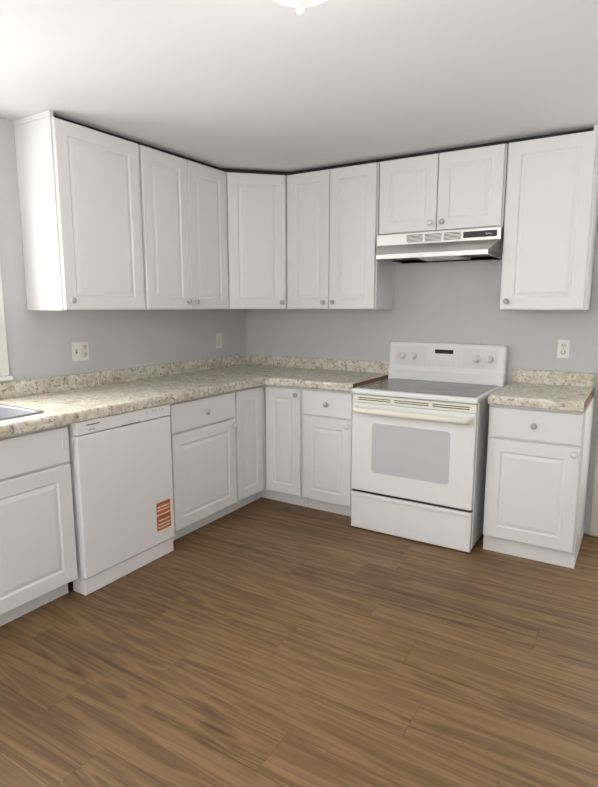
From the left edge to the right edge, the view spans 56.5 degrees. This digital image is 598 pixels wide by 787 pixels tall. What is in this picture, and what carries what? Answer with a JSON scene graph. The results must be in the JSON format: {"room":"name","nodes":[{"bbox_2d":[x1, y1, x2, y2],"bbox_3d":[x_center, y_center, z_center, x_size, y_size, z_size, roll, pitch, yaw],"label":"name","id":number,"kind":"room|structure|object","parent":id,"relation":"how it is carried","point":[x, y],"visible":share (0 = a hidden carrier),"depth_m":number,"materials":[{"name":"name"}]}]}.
{"room":"kitchen","nodes":[
{"label":"kitchen","id":0,"kind":"room"},
{"bbox_2d":[0,117,245,382],"bbox_3d":[-1.976,-0.135,2.352,0.140,2.348,5.600,5,10,31],"label":"wall","id":1,"kind":"structure","parent":0,"point":[39,344],"depth_m":3.31,"materials":[{"name":"grey paint"}]},
{"bbox_2d":[0,264,12,381],"bbox_3d":[-1.859,-0.617,2.433,0.162,1.235,1.079,5,10,31],"label":"window","id":2,"kind":"structure","parent":1,"relation":"in","point":[4,371],"depth_m":2.89,"materials":[{"name":"white"}]},
{"bbox_2d":[14,116,144,309],"bbox_3d":[-1.173,-0.933,3.072,0.348,0.933,0.550,5,10,31],"label":"upper cabinet","id":3,"kind":"object","parent":1,"relation":"attached to","point":[79,198],"visible":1,"depth_m":2.90,"materials":[{"name":"white wood"}]},
{"bbox_2d":[71,341,88,361],"bbox_3d":[-1.294,-0.251,3.302,0.014,0.114,0.116,5,10,31],"label":"outlet","id":4,"kind":"object","parent":1,"relation":"attached to","point":[80,351],"visible":1,"depth_m":3.30,"materials":[{"name":"white plastic"}]},
{"bbox_2d":[138,145,227,309],"bbox_3d":[-0.822,-1.020,3.633,0.348,0.933,0.775,5,10,31],"label":"upper cabinet","id":5,"kind":"object","parent":1,"relation":"attached to","point":[183,224],"visible":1,"depth_m":3.50,"materials":[{"name":"white wood"}]},
{"bbox_2d":[216,333,221,347],"bbox_3d":[-0.629,-0.415,4.375,0.006,0.114,0.070,5,10,31],"label":"outlet","id":6,"kind":"object","parent":1,"relation":"attached to","point":[218,340],"visible":1,"depth_m":4.37,"materials":[{"name":"white plastic"}]},
{"bbox_2d":[0,497,597,786],"bbox_3d":[-0.087,1.253,1.389,4.580,0.100,5.880,5,10,31],"label":"floor","id":7,"kind":"structure","parent":0,"point":[263,642],"depth_m":2.18,"materials":[{"name":"brown wood"}]},
{"bbox_2d":[0,424,77,625],"bbox_3d":[-1.555,0.604,2.404,0.638,0.872,0.934,5,10,31],"label":"base cabinet","id":8,"kind":"object","parent":7,"relation":"on","point":[38,563],"visible":1,"depth_m":2.48,"materials":[{"name":"white wood"}]},
{"bbox_2d":[0,354,303,437],"bbox_3d":[-0.978,-0.036,3.231,0.660,0.135,3.096,5,10,31],"label":"countertop","id":9,"kind":"structure","parent":8,"relation":"on","point":[64,400],"depth_m":3.21,"materials":[{"name":"stone"}]},
{"bbox_2d":[0,404,43,419],"bbox_3d":[-1.577,0.075,2.335,0.508,0.396,0.795,5,10,31],"label":"sink","id":10,"kind":"object","parent":9,"relation":"in","point":[8,412],"visible":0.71,"depth_m":2.62,"materials":[{"name":"silver metal"}]},
{"bbox_2d":[67,404,173,595],"bbox_3d":[-1.131,0.502,3.062,0.605,0.870,0.612,5,10,31],"label":"dishwasher","id":11,"kind":"object","parent":7,"relation":"on","point":[122,482],"visible":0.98,"depth_m":2.85,"materials":[{"name":"white metal"}]},
{"bbox_2d":[168,391,236,540],"bbox_3d":[-0.815,0.419,3.590,0.638,0.872,0.597,5,10,31],"label":"base cabinet","id":12,"kind":"object","parent":7,"relation":"on","point":[203,443],"visible":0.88,"depth_m":3.41,"materials":[{"name":"white wood"}]},
{"bbox_2d":[227,385,262,513],"bbox_3d":[-0.589,0.359,3.979,0.610,0.872,0.302,5,10,31],"label":"base cabinet","id":13,"kind":"object","parent":7,"relation":"on","point":[249,442],"depth_m":3.81,"materials":[{"name":"white wood"}]},
{"bbox_2d":[253,384,272,500],"bbox_3d":[-0.347,0.298,4.365,0.612,0.872,0.612,5,10,31],"label":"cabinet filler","id":14,"kind":"object","parent":7,"relation":"on","point":[265,493],"visible":0.18,"depth_m":3.97,"materials":[{"name":"white wood"}]},
{"bbox_2d":[265,384,308,506],"bbox_3d":[0.038,0.337,4.116,0.302,0.872,0.638,5,10,31],"label":"base cabinet","id":15,"kind":"object","parent":7,"relation":"on","point":[284,443],"depth_m":3.86,"materials":[{"name":"white wood"}]},
{"bbox_2d":[303,388,353,515],"bbox_3d":[0.333,0.365,3.936,0.382,0.872,0.638,5,10,31],"label":"base cabinet","id":16,"kind":"object","parent":7,"relation":"on","point":[327,445],"visible":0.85,"depth_m":3.69,"materials":[{"name":"white wood"}]},
{"bbox_2d":[268,357,388,391],"bbox_3d":[0.226,-0.144,3.920,0.656,0.135,0.643,5,10,31],"label":"countertop","id":17,"kind":"structure","parent":16,"relation":"on","point":[315,373],"depth_m":4.04,"materials":[{"name":"stone"}]},
{"bbox_2d":[351,341,507,551],"bbox_3d":[0.815,0.280,3.551,0.786,1.160,0.749,5,10,31],"label":"electric range","id":18,"kind":"object","parent":7,"relation":"on","point":[420,420],"visible":0.96,"depth_m":3.33,"materials":[{"name":"white metal"}]},
{"bbox_2d":[483,396,594,568],"bbox_3d":[1.412,0.468,3.278,0.482,0.872,0.638,5,10,31],"label":"base cabinet","id":19,"kind":"object","parent":7,"relation":"on","point":[537,471],"visible":0.94,"depth_m":3.03,"materials":[{"name":"white wood"}]},
{"bbox_2d":[488,369,594,411],"bbox_3d":[1.409,-0.032,3.200,0.470,0.135,0.643,5,10,31],"label":"countertop","id":20,"kind":"structure","parent":19,"relation":"on","point":[560,390],"depth_m":3.21,"materials":[{"name":"stone"}]},
{"bbox_2d":[0,0,597,171],"bbox_3d":[-0.087,-1.165,1.012,4.580,0.100,5.880,5,10,31],"label":"ceiling","id":21,"kind":"structure","parent":0,"point":[269,85],"depth_m":2.28,"materials":[{"name":"paint"}]},
{"bbox_2d":[275,0,324,14],"bbox_3d":[0.003,-1.099,1.478,0.280,0.170,0.280,5,10,31],"label":"dome ceiling light","id":22,"kind":"object","parent":21,"relation":"attached to","point":[299,4],"visible":1,"depth_m":1.49,"materials":[{"name":"white glass"}]},
{"bbox_2d":[245,216,597,533],"bbox_3d":[1.420,-0.332,3.614,4.580,2.348,0.140,5,10,31],"label":"wall","id":23,"kind":"structure","parent":0,"point":[448,302],"depth_m":3.75,"materials":[{"name":"grey paint"}]},
{"bbox_2d":[226,172,286,308],"bbox_3d":[-0.343,-1.100,4.145,0.620,0.933,0.613,5,10,31],"label":"upper cabinet","id":24,"kind":"object","parent":23,"relation":"attached to","point":[256,211],"visible":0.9,"depth_m":3.92,"materials":[{"name":"white wood"}]},
{"bbox_2d":[13,110,597,175],"bbox_3d":[0.133,-1.410,3.010,2.558,0.028,1.942,5,10,31],"label":"cabinet filler","id":25,"kind":"structure","parent":24,"relation":"on","point":[34,117],"depth_m":3.35,"materials":[{"name":"black"}]},
{"bbox_2d":[287,162,393,309],"bbox_3d":[0.281,-1.064,3.918,0.700,0.933,0.348,5,10,31],"label":"upper cabinet","id":26,"kind":"object","parent":23,"relation":"attached to","point":[333,262],"visible":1,"depth_m":3.78,"materials":[{"name":"white wood"}]},
{"bbox_2d":[377,227,503,263],"bbox_3d":[0.894,-0.927,3.509,0.774,0.158,0.428,5,10,31],"label":"range hood","id":27,"kind":"object","parent":23,"relation":"attached to","point":[461,245],"visible":1,"depth_m":3.39,"materials":[{"name":"silver metal"}]},
{"bbox_2d":[379,144,508,234],"bbox_3d":[0.915,-1.240,3.495,0.779,0.456,0.348,5,10,31],"label":"upper cabinet","id":28,"kind":"object","parent":23,"relation":"attached to","point":[457,190],"visible":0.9,"depth_m":3.35,"materials":[{"name":"white wood"}]},
{"bbox_2d":[500,130,597,309],"bbox_3d":[1.445,-0.954,3.209,0.455,0.933,0.348,5,10,31],"label":"upper cabinet","id":29,"kind":"object","parent":23,"relation":"attached to","point":[551,215],"visible":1,"depth_m":3.08,"materials":[{"name":"white wood"}]},
{"bbox_2d":[557,339,570,357],"bbox_3d":[1.620,-0.273,3.408,0.070,0.114,0.007,5,10,31],"label":"electrical outlet","id":30,"kind":"object","parent":23,"relation":"attached to","point":[563,348],"visible":1,"depth_m":3.41,"materials":[{"name":"white plastic"}]},
{"bbox_2d":[589,437,597,536],"bbox_3d":[2.233,-0.154,3.038,1.000,2.175,0.018,5,10,31],"label":"door frame","id":31,"kind":"structure","parent":23,"relation":"attached to","point":[593,531],"depth_m":3.42,"materials":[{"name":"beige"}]}
]}

